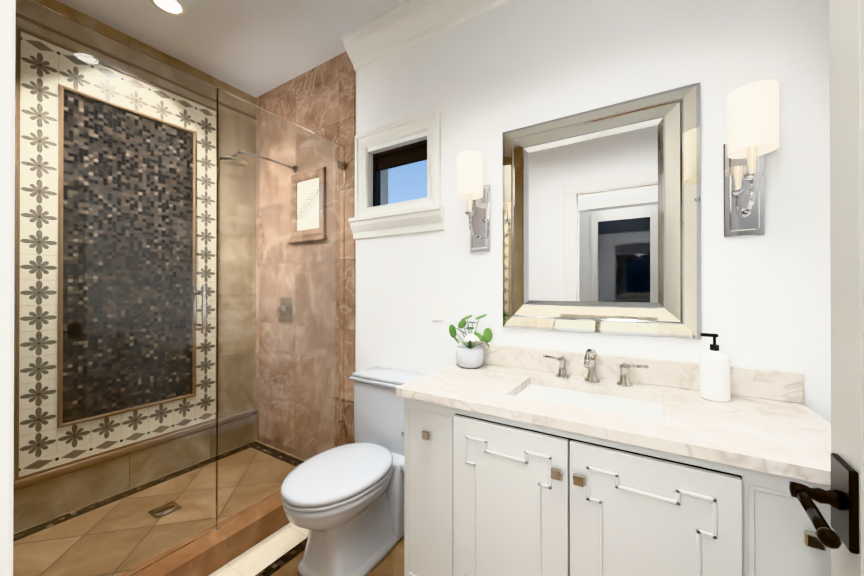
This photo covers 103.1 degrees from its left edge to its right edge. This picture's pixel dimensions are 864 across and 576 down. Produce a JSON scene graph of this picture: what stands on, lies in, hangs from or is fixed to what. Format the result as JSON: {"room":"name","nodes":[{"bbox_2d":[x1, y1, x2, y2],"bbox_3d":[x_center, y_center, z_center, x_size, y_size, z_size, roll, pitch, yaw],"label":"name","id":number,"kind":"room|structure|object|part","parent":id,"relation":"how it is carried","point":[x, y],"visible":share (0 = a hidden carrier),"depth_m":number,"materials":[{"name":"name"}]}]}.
{"room":"bathroom","nodes":[
{"label":"bathroom","id":0,"kind":"room"},
{"bbox_2d":[57,0,405,97],"bbox_3d":[-1.014,-1.614,0.456,3.550,0.100,3.950,0,0,32],"label":"ceiling","id":1,"kind":"structure","parent":0,"point":[255,48],"depth_m":2.08,"materials":[{"name":"white paint"}]},
{"bbox_2d":[150,0,186,16],"bbox_3d":[-1.447,-1.556,1.880,0.169,0.006,0.169,0,0,26],"label":"recessed light","id":2,"kind":"object","parent":1,"relation":"in","point":[175,8],"visible":1,"depth_m":1.88,"materials":[{"name":"white paint"}]},
{"bbox_2d":[208,522,403,575],"bbox_3d":[-1.014,1.284,0.445,3.550,0.103,3.950,0,0,32],"label":"floor","id":3,"kind":"structure","parent":0,"point":[271,554],"depth_m":1.57,"materials":[{"name":"tile"}]},
{"bbox_2d":[132,494,289,575],"bbox_3d":[-0.975,1.180,1.587,0.140,0.120,1.553,0,0,32],"label":"curb","id":4,"kind":"object","parent":3,"relation":"on","point":[209,553],"visible":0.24,"depth_m":1.54,"materials":[{"name":"stone"}]},
{"bbox_2d":[13,0,344,575],"bbox_3d":[-0.989,0.094,1.607,0.107,2.049,1.537,0,0,32],"label":"glass","id":5,"kind":"object","parent":4,"relation":"on","point":[179,277],"visible":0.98,"depth_m":1.38,"materials":[{"name":"clear glass"}]},
{"bbox_2d":[281,366,428,575],"bbox_3d":[-0.352,0.858,1.653,0.518,0.764,0.780,0,0,32],"label":"toilet","id":6,"kind":"object","parent":3,"relation":"on","point":[344,504],"visible":0.83,"depth_m":1.52,"materials":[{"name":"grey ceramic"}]},
{"bbox_2d":[395,342,831,575],"bbox_3d":[0.536,0.736,1.212,1.244,1.004,0.597,0,0,32],"label":"bathroom vanity","id":7,"kind":"object","parent":3,"relation":"on","point":[523,461],"visible":1,"depth_m":1.01,"materials":[{"name":"grey paint"}]},
{"bbox_2d":[395,342,830,485],"bbox_3d":[0.541,0.343,1.221,1.244,0.130,0.579,0,0,32],"label":"countertop","id":8,"kind":"structure","parent":7,"relation":"on","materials":[{"name":"stone"}]},
{"bbox_2d":[449,314,491,368],"bbox_3d":[0.181,0.254,1.650,0.224,0.251,0.156,0,0,32],"label":"potted plant","id":9,"kind":"object","parent":8,"relation":"on","point":[469,356],"visible":1,"depth_m":1.61,"materials":[{"name":"grey ceramic"}]},
{"bbox_2d":[543,349,648,386],"bbox_3d":[0.619,0.306,1.345,0.391,0.144,0.185,0,0,32],"label":"faucet","id":10,"kind":"object","parent":8,"relation":"on","point":[561,378],"depth_m":1.38,"materials":[{"name":"silver metal"}]},
{"bbox_2d":[699,333,730,401],"bbox_3d":[0.965,0.267,1.171,0.084,0.221,0.084,0,0,32],"label":"soap dispenser","id":11,"kind":"object","parent":8,"relation":"on","point":[714,374],"visible":1,"depth_m":1.14,"materials":[{"name":"white"}]},
{"bbox_2d":[355,0,830,442],"bbox_3d":[-0.015,-0.159,2.037,3.550,2.800,0.200,0,0,32],"label":"wall","id":12,"kind":"structure","parent":0,"point":[482,82],"depth_m":1.43,"materials":[{"name":"white paint"}]},
{"bbox_2d":[256,51,355,444],"bbox_3d":[-0.973,-0.157,2.515,1.120,2.800,0.012,0,0,32],"label":"wall tile","id":13,"kind":"structure","parent":12,"relation":"attached to","point":[320,99],"depth_m":2.28,"materials":[{"name":"stone"}]},
{"bbox_2d":[349,108,444,239],"bbox_3d":[-0.204,-0.643,2.063,0.675,0.661,0.150,0,0,32],"label":"window","id":14,"kind":"structure","parent":12,"relation":"in","point":[423,215],"depth_m":2.05,"materials":[{"name":"white paint"}]},
{"bbox_3d":[-0.182,-0.649,2.097,0.445,0.420,0.070,0,0,32],"label":"window sash","id":15,"kind":"part","parent":14,"relation":"part of","materials":[{"name":"glass"}]},
{"bbox_2d":[342,0,509,71],"bbox_3d":[0.374,-1.482,1.607,2.128,0.157,0.122,0,0,32],"label":"crown molding","id":16,"kind":"structure","parent":12,"relation":"attached to","point":[406,24],"depth_m":1.87,"materials":[{"name":"white paint"}]},
{"bbox_2d":[432,299,442,320],"bbox_3d":[0.030,0.121,1.883,0.072,0.116,0.008,0,0,32],"label":"light switch","id":17,"kind":"object","parent":12,"relation":"attached to","point":[437,309],"visible":1,"depth_m":1.88,"materials":[{"name":"white plastic"}]},
{"bbox_2d":[457,151,489,252],"bbox_3d":[0.199,-0.408,1.675,0.120,0.455,0.183,0,0,32],"label":"sconce","id":18,"kind":"object","parent":12,"relation":"attached to","point":[473,190],"visible":1,"depth_m":1.65,"materials":[{"name":"silver metal"}]},
{"bbox_2d":[502,82,700,338],"bbox_3d":[0.663,-0.286,1.463,0.765,0.950,0.046,0,0,32],"label":"mirror","id":19,"kind":"object","parent":12,"relation":"attached to","point":[601,220],"visible":1,"depth_m":1.42,"materials":[{"name":"silver metal"}]},
{"bbox_2d":[723,80,778,237],"bbox_3d":[1.054,-0.409,1.137,0.120,0.455,0.183,0,0,32],"label":"sconce","id":20,"kind":"object","parent":12,"relation":"attached to","point":[753,123],"visible":1,"depth_m":1.12,"materials":[{"name":"silver metal"}]},
{"bbox_3d":[-0.939,-0.164,0.569,3.250,2.800,0.140,0,0,32],"label":"wall","id":21,"kind":"structure","parent":0,"visible":0},
{"bbox_2d":[0,0,15,575],"bbox_3d":[-0.127,0.164,0.057,0.940,2.140,0.170,0,0,32],"label":"door frame","id":22,"kind":"structure","parent":21,"relation":"attached to","point":[7,123],"depth_m":0.33,"materials":[{"name":"white paint"}]},
{"bbox_2d":[789,0,863,575],"bbox_3d":[0.456,0.206,0.226,0.165,2.033,0.747,0,0,32],"label":"door","id":23,"kind":"structure","parent":21,"relation":"in","point":[842,538],"depth_m":0.50,"materials":[{"name":"grey paint"}]},
{"bbox_3d":[-1.961,-0.158,2.137,0.150,2.800,1.705,0,0,32],"label":"wall","id":24,"kind":"structure","parent":0,"visible":0},
{"bbox_2d":[32,0,255,454],"bbox_3d":[-1.846,-0.159,2.140,0.042,2.800,1.553,0,0,32],"label":"wall tile","id":25,"kind":"structure","parent":24,"relation":"attached to","point":[80,17],"depth_m":2.16,"materials":[{"name":"stone"}]}
]}

